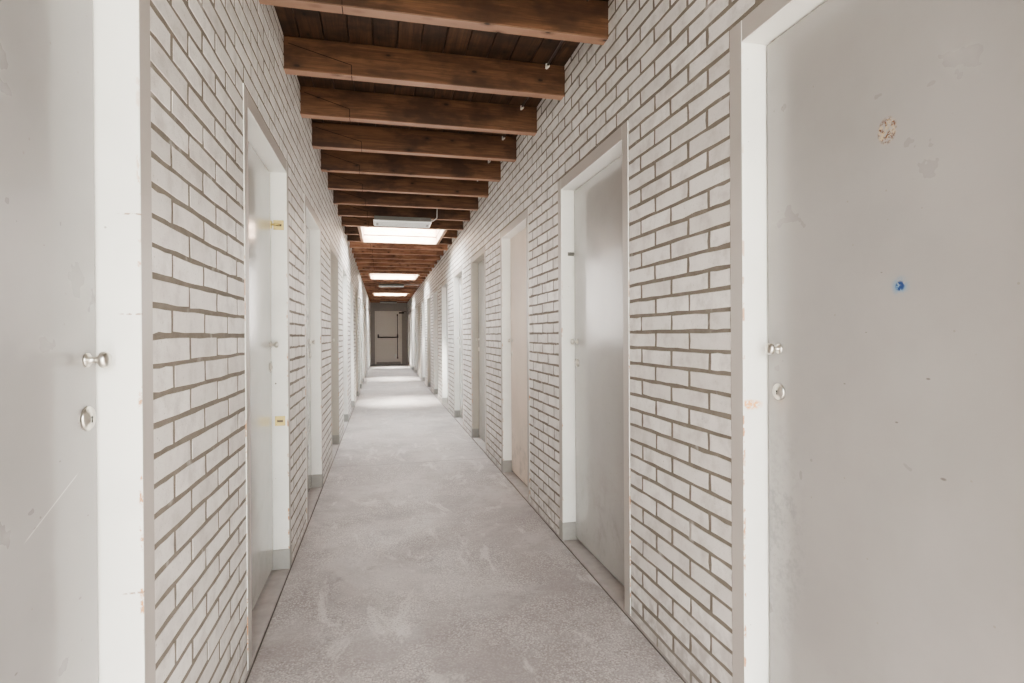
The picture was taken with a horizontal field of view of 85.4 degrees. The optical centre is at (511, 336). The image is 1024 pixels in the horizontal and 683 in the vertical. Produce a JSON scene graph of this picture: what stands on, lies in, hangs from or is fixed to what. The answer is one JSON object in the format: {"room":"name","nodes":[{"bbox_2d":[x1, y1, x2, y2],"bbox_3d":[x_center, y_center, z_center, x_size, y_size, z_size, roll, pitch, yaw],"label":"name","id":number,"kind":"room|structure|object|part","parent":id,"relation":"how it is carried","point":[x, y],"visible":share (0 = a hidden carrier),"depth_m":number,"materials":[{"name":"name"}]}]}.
{"room":"corridor","nodes":[
{"label":"corridor","id":0,"kind":"room"},
{"bbox_2d":[150,0,370,682],"bbox_3d":[-3.064,-0.182,10.364,0.331,2.662,24.820,0,0,-13],"label":"wall","id":1,"kind":"structure","parent":0,"point":[203,53],"depth_m":1.55,"materials":[{"name":"white brick"}]},
{"bbox_2d":[0,0,155,682],"bbox_3d":[-0.707,0.145,0.673,0.160,2.033,0.931,0,0,-13],"label":"door","id":2,"kind":"structure","parent":1,"relation":"in","point":[77,547],"depth_m":0.99,"materials":[{"name":"white paint"}]},
{"bbox_3d":[-0.769,0.043,1.031,0.038,0.032,0.032,0,0,-13],"label":"knob","id":3,"kind":"part","parent":2,"relation":"part of","materials":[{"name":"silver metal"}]},
{"bbox_3d":[-0.708,0.144,0.671,0.158,2.031,0.929,0,0,-13],"label":"frame","id":4,"kind":"part","parent":2,"relation":"part of","materials":[{"name":"white paint"}]},
{"bbox_2d":[243,83,291,670],"bbox_3d":[-1.099,0.141,2.350,0.160,2.033,0.931,0,0,-13],"label":"door","id":5,"kind":"structure","parent":1,"relation":"in","point":[265,167],"depth_m":2.58,"materials":[{"name":"white paint"}]},
{"bbox_3d":[-1.161,0.040,2.709,0.038,0.032,0.032,0,0,-13],"label":"knob","id":6,"kind":"part","parent":5,"relation":"part of","materials":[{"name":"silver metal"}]},
{"bbox_3d":[-1.157,-0.553,2.751,0.048,0.048,0.004,0,0,-13],"label":"strike plate","id":7,"kind":"part","parent":5,"relation":"part of","materials":[{"name":"gold metal"}]},
{"bbox_3d":[-1.151,0.419,2.755,0.048,0.048,0.004,0,0,-13],"label":"strike plate","id":8,"kind":"part","parent":5,"relation":"part of","materials":[{"name":"gold metal"}]},
{"bbox_2d":[304,194,322,524],"bbox_3d":[-1.446,0.138,3.836,0.160,2.033,0.931,0,0,-13],"label":"door","id":9,"kind":"structure","parent":1,"relation":"in","point":[312,225],"depth_m":4.24,"materials":[{"name":"white paint"}]},
{"bbox_2d":[330,241,339,451],"bbox_3d":[-1.839,0.135,5.520,0.160,2.033,0.931,0,0,-13],"label":"door","id":10,"kind":"structure","parent":1,"relation":"in","point":[334,300],"depth_m":5.92,"materials":[{"name":"beige paint"}]},
{"bbox_2d":[342,263,348,429],"bbox_3d":[-2.203,0.132,7.078,0.160,2.033,0.931,0,0,-13],"label":"door","id":11,"kind":"structure","parent":1,"relation":"in","point":[344,271],"depth_m":7.49,"materials":[{"name":"white paint"}]},
{"bbox_2d":[350,277,353,406],"bbox_3d":[-2.566,0.129,8.636,0.160,2.033,0.931,0,0,-13],"label":"door","id":12,"kind":"structure","parent":1,"relation":"in","point":[351,281],"depth_m":9.04,"materials":[{"name":"white paint"}]},
{"bbox_2d":[355,287,358,395],"bbox_3d":[-2.930,0.126,10.195,0.160,2.033,0.931,0,0,-13],"label":"door","id":13,"kind":"structure","parent":1,"relation":"in","point":[356,290],"depth_m":10.60,"materials":[{"name":"beige paint"}]},
{"bbox_2d":[359,294,361,388],"bbox_3d":[-3.294,0.122,11.753,0.160,2.033,0.931,0,0,-13],"label":"door","id":14,"kind":"structure","parent":1,"relation":"in","point":[359,294],"depth_m":12.16,"materials":[{"name":"white paint"}]},
{"bbox_3d":[-3.295,0.121,11.751,0.158,2.031,0.929,0,0,-13],"label":"frame","id":15,"kind":"part","parent":14,"relation":"part of","materials":[{"name":"white paint"}]},
{"bbox_2d":[362,299,363,384],"bbox_3d":[-3.657,0.119,13.311,0.160,2.033,0.931,0,0,-13],"label":"door","id":16,"kind":"structure","parent":1,"relation":"in","point":[362,299],"depth_m":13.72,"materials":[{"name":"white paint"}]},
{"bbox_2d":[364,303,365,377],"bbox_3d":[-4.021,0.116,14.869,0.160,2.033,0.931,0,0,-13],"label":"door","id":17,"kind":"structure","parent":1,"relation":"in","point":[364,303],"depth_m":15.28,"materials":[{"name":"beige paint"}]},
{"bbox_2d":[366,306,366,373],"bbox_3d":[-4.385,0.113,16.427,0.160,2.033,0.931,0,0,-13],"label":"door","id":18,"kind":"structure","parent":1,"relation":"in","point":[366,306],"depth_m":16.84,"materials":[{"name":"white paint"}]},
{"bbox_2d":[367,308,368,370],"bbox_3d":[-4.748,0.110,17.985,0.160,2.033,0.931,0,0,-13],"label":"door","id":19,"kind":"structure","parent":1,"relation":"in","point":[367,308],"depth_m":17.60,"materials":[{"name":"white paint"}]},
{"bbox_2d":[371,303,406,363],"bbox_3d":[-5.038,-0.181,22.724,2.125,2.798,0.150,0,0,-13],"label":"wall","id":20,"kind":"structure","parent":0,"point":[402,307],"depth_m":22.67,"materials":[{"name":"grey paint"}]},
{"bbox_2d":[375,311,405,363],"bbox_3d":[-4.937,0.037,22.642,1.278,2.160,0.278,0,0,-13],"label":"door","id":21,"kind":"structure","parent":20,"relation":"in","point":[388,324],"depth_m":22.66,"materials":[{"name":"beige paint"}]},
{"bbox_3d":[-5.045,1.075,22.689,0.965,0.086,0.140,0,0,-13],"label":"sill","id":22,"kind":"part","parent":21,"relation":"part of","materials":[{"name":"grey paint"}]},
{"bbox_3d":[-4.690,-0.009,22.733,0.044,1.820,0.033,0,0,-13],"label":"bolt rod","id":23,"kind":"part","parent":21,"relation":"part of","materials":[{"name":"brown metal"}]},
{"bbox_2d":[274,0,608,136],"bbox_3d":[-2.222,-1.521,10.620,2.125,0.050,24.900,0,0,-13],"label":"ceiling","id":24,"kind":"structure","parent":0,"point":[294,22],"depth_m":2.81,"materials":[{"name":"brown wood"}]},
{"bbox_2d":[345,226,358,234],"bbox_3d":[-2.092,-1.401,7.146,0.236,0.167,0.063,0,0,-13],"label":"beam","id":25,"kind":"structure","parent":24,"relation":"attached to","point":[349,230],"depth_m":7.12,"materials":[{"name":"brown wood"}]},
{"bbox_2d":[347,235,360,241],"bbox_3d":[-2.220,-1.405,7.694,0.236,0.162,0.063,0,0,-13],"label":"beam","id":26,"kind":"structure","parent":24,"relation":"attached to","point":[352,238],"depth_m":7.67,"materials":[{"name":"brown wood"}]},
{"bbox_2d":[380,301,396,302],"bbox_3d":[-4.535,-1.320,21.324,1.060,0.066,0.312,0,0,-13],"label":"ceiling light","id":27,"kind":"object","parent":24,"relation":"attached to","point":[380,301],"visible":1,"depth_m":21.13,"materials":[{"name":"grey metal"}]},
{"bbox_2d":[369,299,408,299],"bbox_3d":[-4.517,-1.433,20.455,1.565,0.165,0.063,0,0,-13],"label":"ceiling beam","id":28,"kind":"structure","parent":24,"relation":"attached to","point":[369,299],"depth_m":20.42,"materials":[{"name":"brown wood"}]},
{"bbox_2d":[368,297,410,297],"bbox_3d":[-4.261,-1.430,19.359,1.565,0.166,0.063,0,0,-13],"label":"ceiling beam","id":29,"kind":"structure","parent":24,"relation":"attached to","point":[368,297],"depth_m":19.32,"materials":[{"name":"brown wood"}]},
{"bbox_2d":[369,298,409,298],"bbox_3d":[-4.389,-1.432,19.907,1.565,0.164,0.063,0,0,-13],"label":"ceiling beam","id":30,"kind":"structure","parent":24,"relation":"attached to","point":[369,298],"depth_m":19.88,"materials":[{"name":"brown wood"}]},
{"bbox_2d":[370,300,408,300],"bbox_3d":[-4.645,-1.433,21.003,1.565,0.167,0.063,0,0,-13],"label":"ceiling beam","id":31,"kind":"structure","parent":24,"relation":"attached to","point":[370,300],"depth_m":20.98,"materials":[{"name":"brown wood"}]},
{"bbox_2d":[368,296,411,296],"bbox_3d":[-4.133,-1.430,18.810,1.565,0.165,0.063,0,0,-13],"label":"ceiling beam","id":32,"kind":"structure","parent":24,"relation":"attached to","point":[368,296],"depth_m":18.78,"materials":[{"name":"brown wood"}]},
{"bbox_2d":[373,293,407,295],"bbox_3d":[-3.894,-1.545,17.768,1.083,0.391,1.175,0,0,-13],"label":"skylight","id":33,"kind":"object","parent":24,"relation":"attached to","point":[374,294],"visible":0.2,"depth_m":18.31,"materials":[{"name":"white glass"}]},
{"bbox_2d":[366,290,415,291],"bbox_3d":[-3.621,-1.424,16.617,1.565,0.168,0.063,0,0,-13],"label":"ceiling beam","id":34,"kind":"structure","parent":24,"relation":"attached to","point":[366,290],"depth_m":16.56,"materials":[{"name":"brown wood"}]},
{"bbox_2d":[367,292,414,293],"bbox_3d":[-3.749,-1.425,17.166,1.565,0.168,0.063,0,0,-13],"label":"ceiling beam","id":35,"kind":"structure","parent":24,"relation":"attached to","point":[367,292],"depth_m":17.18,"materials":[{"name":"brown wood"}]},
{"bbox_2d":[365,287,417,288],"bbox_3d":[-3.365,-1.423,15.521,1.565,0.165,0.063,0,0,-13],"label":"ceiling beam","id":36,"kind":"structure","parent":24,"relation":"attached to","point":[365,287],"depth_m":15.49,"materials":[{"name":"brown wood"}]},
{"bbox_2d":[366,288,416,290],"bbox_3d":[-3.493,-1.424,16.069,1.565,0.165,0.063,0,0,-13],"label":"ceiling beam","id":37,"kind":"structure","parent":24,"relation":"attached to","point":[366,288],"depth_m":16.08,"materials":[{"name":"brown wood"}]},
{"bbox_2d":[364,285,418,287],"bbox_3d":[-3.237,-1.421,14.973,1.565,0.168,0.063,0,0,-13],"label":"ceiling beam","id":38,"kind":"structure","parent":24,"relation":"attached to","point":[364,285],"depth_m":14.86,"materials":[{"name":"brown wood"}]},
{"bbox_2d":[363,281,421,283],"bbox_3d":[-2.982,-1.421,13.876,1.565,0.164,0.063,0,0,-13],"label":"ceiling beam","id":39,"kind":"structure","parent":24,"relation":"attached to","point":[412,282],"depth_m":13.85,"materials":[{"name":"brown wood"}]},
{"bbox_2d":[364,283,420,285],"bbox_3d":[-3.109,-1.421,14.424,1.565,0.164,0.063,0,0,-13],"label":"ceiling beam","id":40,"kind":"structure","parent":24,"relation":"attached to","point":[364,283],"depth_m":14.40,"materials":[{"name":"brown wood"}]},
{"bbox_2d":[379,284,403,287],"bbox_3d":[-2.887,-1.306,14.264,1.060,0.066,0.312,0,0,-13],"label":"ceiling light","id":41,"kind":"object","parent":40,"relation":"attached to","point":[380,285],"visible":1,"depth_m":14.09,"materials":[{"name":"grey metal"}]},
{"bbox_2d":[362,278,423,281],"bbox_3d":[-2.853,-1.418,13.328,1.565,0.166,0.063,0,0,-13],"label":"ceiling beam","id":42,"kind":"structure","parent":24,"relation":"attached to","point":[363,279],"depth_m":13.27,"materials":[{"name":"brown wood"}]},
{"bbox_2d":[368,273,419,279],"bbox_3d":[-2.650,-1.534,12.440,1.083,0.391,1.158,0,0,-13],"label":"skylight","id":43,"kind":"object","parent":24,"relation":"attached to","point":[396,276],"visible":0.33,"depth_m":12.96,"materials":[{"name":"white glass"}]},
{"bbox_2d":[359,270,428,273],"bbox_3d":[-2.470,-1.417,11.683,1.565,0.163,0.063,0,0,-13],"label":"ceiling beam","id":44,"kind":"structure","parent":24,"relation":"attached to","point":[360,271],"depth_m":11.64,"materials":[{"name":"brown wood"}]},
{"bbox_2d":[358,266,431,270],"bbox_3d":[-2.341,-1.413,11.135,1.565,0.167,0.063,0,0,-13],"label":"ceiling beam","id":45,"kind":"structure","parent":24,"relation":"attached to","point":[359,267],"depth_m":11.11,"materials":[{"name":"brown wood"}]},
{"bbox_2d":[357,262,433,267],"bbox_3d":[-2.214,-1.414,10.586,1.565,0.163,0.063,0,0,-13],"label":"ceiling beam","id":46,"kind":"structure","parent":24,"relation":"attached to","point":[358,263],"depth_m":10.55,"materials":[{"name":"brown wood"}]},
{"bbox_2d":[355,258,436,263],"bbox_3d":[-2.086,-1.413,10.038,1.565,0.164,0.063,0,0,-13],"label":"ceiling beam","id":47,"kind":"structure","parent":24,"relation":"attached to","point":[362,260],"depth_m":10.00,"materials":[{"name":"brown wood"}]},
{"bbox_2d":[354,253,439,259],"bbox_3d":[-1.958,-1.410,9.490,1.565,0.167,0.063,0,0,-13],"label":"ceiling beam","id":48,"kind":"structure","parent":24,"relation":"attached to","point":[356,255],"depth_m":9.46,"materials":[{"name":"brown wood"}]},
{"bbox_2d":[352,248,443,255],"bbox_3d":[-1.830,-1.410,8.942,1.565,0.165,0.063,0,0,-13],"label":"ceiling beam","id":49,"kind":"structure","parent":24,"relation":"attached to","point":[354,250],"depth_m":8.91,"materials":[{"name":"brown wood"}]},
{"bbox_2d":[350,242,447,250],"bbox_3d":[-1.702,-1.408,8.393,1.565,0.166,0.063,0,0,-13],"label":"ceiling beam","id":50,"kind":"structure","parent":24,"relation":"attached to","point":[443,247],"depth_m":8.36,"materials":[{"name":"brown wood"}]},
{"bbox_2d":[341,216,462,230],"bbox_3d":[-1.318,-1.405,6.749,1.565,0.167,0.063,0,0,-13],"label":"ceiling beam","id":51,"kind":"structure","parent":24,"relation":"attached to","point":[346,221],"depth_m":6.71,"materials":[{"name":"brown wood"}]},
{"bbox_2d":[358,227,446,244],"bbox_3d":[-1.461,-1.524,7.348,1.083,0.391,1.167,0,0,-13],"label":"skylight","id":52,"kind":"object","parent":24,"relation":"attached to","point":[367,234],"visible":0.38,"depth_m":7.88,"materials":[{"name":"white glass"}]},
{"bbox_2d":[338,205,469,220],"bbox_3d":[-1.190,-1.404,6.200,1.565,0.166,0.063,0,0,-13],"label":"ceiling beam","id":53,"kind":"structure","parent":24,"relation":"attached to","point":[343,210],"depth_m":6.16,"materials":[{"name":"brown wood"}]},
{"bbox_2d":[333,190,477,210],"bbox_3d":[-1.062,-1.403,5.652,1.565,0.166,0.063,0,0,-13],"label":"ceiling beam","id":54,"kind":"structure","parent":24,"relation":"attached to","point":[340,197],"depth_m":5.62,"materials":[{"name":"brown wood"}]},
{"bbox_2d":[373,209,437,227],"bbox_3d":[-1.198,-1.366,6.248,0.706,0.222,0.312,0,0,-13],"label":"ceiling light","id":55,"kind":"object","parent":24,"relation":"attached to","point":[386,221],"visible":0.98,"depth_m":6.14,"materials":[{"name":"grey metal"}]},
{"bbox_2d":[373,220,431,227],"bbox_3d":[-1.232,-1.265,6.241,0.635,0.014,0.310,0,0,-13],"label":"diffuser","id":56,"kind":"object","parent":55,"relation":"attached to","point":[386,223],"depth_m":6.17,"materials":[{"name":"white plastic"}]},
{"bbox_2d":[328,172,487,197],"bbox_3d":[-0.934,-1.402,5.104,1.565,0.165,0.063,0,0,-13],"label":"ceiling beam","id":57,"kind":"structure","parent":24,"relation":"attached to","point":[336,181],"depth_m":5.07,"materials":[{"name":"brown wood"}]},
{"bbox_2d":[321,149,500,181],"bbox_3d":[-0.806,-1.401,4.556,1.565,0.166,0.063,0,0,-13],"label":"ceiling beam","id":58,"kind":"structure","parent":24,"relation":"attached to","point":[337,161],"depth_m":4.52,"materials":[{"name":"brown wood"}]},
{"bbox_2d":[312,122,516,161],"bbox_3d":[-0.678,-1.399,4.007,1.565,0.167,0.063,0,0,-13],"label":"ceiling beam","id":59,"kind":"structure","parent":24,"relation":"attached to","point":[327,136],"depth_m":3.97,"materials":[{"name":"brown wood"}]},
{"bbox_2d":[300,86,536,135],"bbox_3d":[-0.550,-1.398,3.459,1.565,0.166,0.063,0,0,-13],"label":"ceiling beam","id":60,"kind":"structure","parent":24,"relation":"attached to","point":[315,103],"depth_m":3.42,"materials":[{"name":"brown wood"}]},
{"bbox_2d":[283,36,564,99],"bbox_3d":[-0.422,-1.399,2.911,1.565,0.164,0.063,0,0,-13],"label":"ceiling beam","id":61,"kind":"structure","parent":24,"relation":"attached to","point":[302,56],"depth_m":2.87,"materials":[{"name":"brown wood"}]},
{"bbox_2d":[259,0,608,44],"bbox_3d":[-0.284,-1.397,2.322,1.565,0.165,0.063,0,0,-13],"label":"ceiling beam","id":62,"kind":"structure","parent":24,"relation":"attached to","point":[582,21],"depth_m":2.35,"materials":[{"name":"brown wood"}]},
{"bbox_2d":[439,238,451,244],"bbox_3d":[-0.930,-1.414,7.996,0.242,0.162,0.063,0,0,-13],"label":"beam","id":63,"kind":"structure","parent":24,"relation":"attached to","point":[448,241],"depth_m":7.96,"materials":[{"name":"brown wood"}]},
{"bbox_2d":[443,230,456,237],"bbox_3d":[-0.802,-1.410,7.447,0.242,0.167,0.063,0,0,-13],"label":"beam","id":64,"kind":"structure","parent":24,"relation":"attached to","point":[449,233],"depth_m":7.42,"materials":[{"name":"brown wood"}]},
{"bbox_2d":[488,0,588,162],"bbox_3d":[0.255,-1.468,2.752,0.023,0.028,8.250,0,0,-13],"label":"cable","id":65,"kind":"object","parent":24,"relation":"attached to","point":[547,65],"visible":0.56,"depth_m":3.01,"materials":[{"name":"brown metal"}]},
{"bbox_2d":[243,364,688,682],"bbox_3d":[-2.194,1.219,10.581,2.125,0.166,24.800,0,0,-13],"label":"floor","id":66,"kind":"structure","parent":0,"point":[417,559],"depth_m":2.64,"materials":[{"name":"concrete"}]},
{"bbox_2d":[407,0,763,682],"bbox_3d":[-1.336,-0.195,10.768,0.331,2.662,24.821,0,0,-13],"label":"wall","id":67,"kind":"structure","parent":0,"point":[662,67],"depth_m":2.03,"materials":[{"name":"white brick"}]},
{"bbox_2d":[408,313,408,364],"bbox_3d":[-3.923,0.093,21.464,0.160,2.033,0.931,0,0,-13],"label":"door","id":68,"kind":"structure","parent":67,"relation":"in","point":[408,313],"depth_m":21.84,"materials":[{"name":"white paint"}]},
{"bbox_2d":[410,311,411,367],"bbox_3d":[-3.559,0.096,19.906,0.160,2.033,0.931,0,0,-13],"label":"door","id":69,"kind":"structure","parent":67,"relation":"in","point":[410,311],"depth_m":20.29,"materials":[{"name":"white paint"}]},
{"bbox_2d":[412,308,413,369],"bbox_3d":[-3.196,0.099,18.348,0.160,2.033,0.931,0,0,-13],"label":"door","id":70,"kind":"structure","parent":67,"relation":"in","point":[413,308],"depth_m":18.73,"materials":[{"name":"white paint"}]},
{"bbox_2d":[415,306,416,372],"bbox_3d":[-2.832,0.102,16.790,0.160,2.033,0.931,0,0,-13],"label":"door","id":71,"kind":"structure","parent":67,"relation":"in","point":[416,306],"depth_m":17.17,"materials":[{"name":"white paint"}]},
{"bbox_2d":[418,303,420,378],"bbox_3d":[-2.468,0.105,15.231,0.160,2.033,0.931,0,0,-13],"label":"door","id":72,"kind":"structure","parent":67,"relation":"in","point":[419,342],"depth_m":15.61,"materials":[{"name":"beige paint"}]},
{"bbox_2d":[422,299,424,380],"bbox_3d":[-2.098,0.108,13.644,0.160,2.033,0.931,0,0,-13],"label":"door","id":73,"kind":"structure","parent":67,"relation":"in","point":[423,301],"depth_m":14.03,"materials":[{"name":"white paint"}]},
{"bbox_2d":[427,294,430,386],"bbox_3d":[-1.734,0.112,12.086,0.160,2.033,0.931,0,0,-13],"label":"door","id":74,"kind":"structure","parent":67,"relation":"in","point":[428,296],"depth_m":12.47,"materials":[{"name":"beige paint"}]},
{"bbox_2d":[433,287,438,398],"bbox_3d":[-1.370,0.115,10.528,0.160,2.033,0.931,0,0,-13],"label":"door","id":75,"kind":"structure","parent":67,"relation":"in","point":[435,292],"depth_m":10.91,"materials":[{"name":"white paint"}]},
{"bbox_2d":[441,278,448,409],"bbox_3d":[-1.014,0.118,8.999,0.160,2.033,0.931,0,0,-13],"label":"door","id":76,"kind":"structure","parent":67,"relation":"in","point":[444,286],"depth_m":9.38,"materials":[{"name":"white paint"}]},
{"bbox_2d":[453,265,463,426],"bbox_3d":[-0.645,0.121,7.421,0.160,2.033,0.931,0,0,-13],"label":"door","id":77,"kind":"structure","parent":67,"relation":"in","point":[457,275],"depth_m":7.80,"materials":[{"name":"white paint"}]},
{"bbox_2d":[470,246,486,452],"bbox_3d":[-0.286,0.124,5.883,0.160,2.033,0.931,0,0,-13],"label":"door","id":78,"kind":"structure","parent":67,"relation":"in","point":[478,261],"depth_m":6.23,"materials":[{"name":"beige paint"}]},
{"bbox_2d":[500,208,529,501],"bbox_3d":[0.086,0.127,4.290,0.160,2.033,0.931,0,0,-13],"label":"door","id":79,"kind":"structure","parent":67,"relation":"in","point":[514,239],"depth_m":4.49,"materials":[{"name":"white paint"}]},
{"bbox_2d":[558,120,630,615],"bbox_3d":[0.448,0.130,2.739,0.160,2.033,0.931,0,0,-13],"label":"door","id":80,"kind":"structure","parent":67,"relation":"in","point":[593,197],"depth_m":2.79,"materials":[{"name":"white paint"}]},
{"bbox_3d":[0.345,0.028,3.079,0.038,0.032,0.032,0,0,-13],"label":"knob","id":81,"kind":"part","parent":80,"relation":"part of","materials":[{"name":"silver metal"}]},
{"bbox_2d":[729,0,1023,682],"bbox_3d":[0.814,0.133,1.171,0.160,2.033,0.931,0,0,-13],"label":"door","id":82,"kind":"structure","parent":67,"relation":"in","point":[877,146],"depth_m":1.21,"materials":[{"name":"white paint"}]},
{"bbox_3d":[0.711,0.033,1.511,0.038,0.032,0.032,0,0,-13],"label":"knob","id":83,"kind":"part","parent":82,"relation":"part of","materials":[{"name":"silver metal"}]},
{"bbox_3d":[0.815,0.132,1.171,0.158,2.031,0.929,0,0,-13],"label":"frame","id":84,"kind":"part","parent":82,"relation":"part of","materials":[{"name":"white paint"}]}
]}

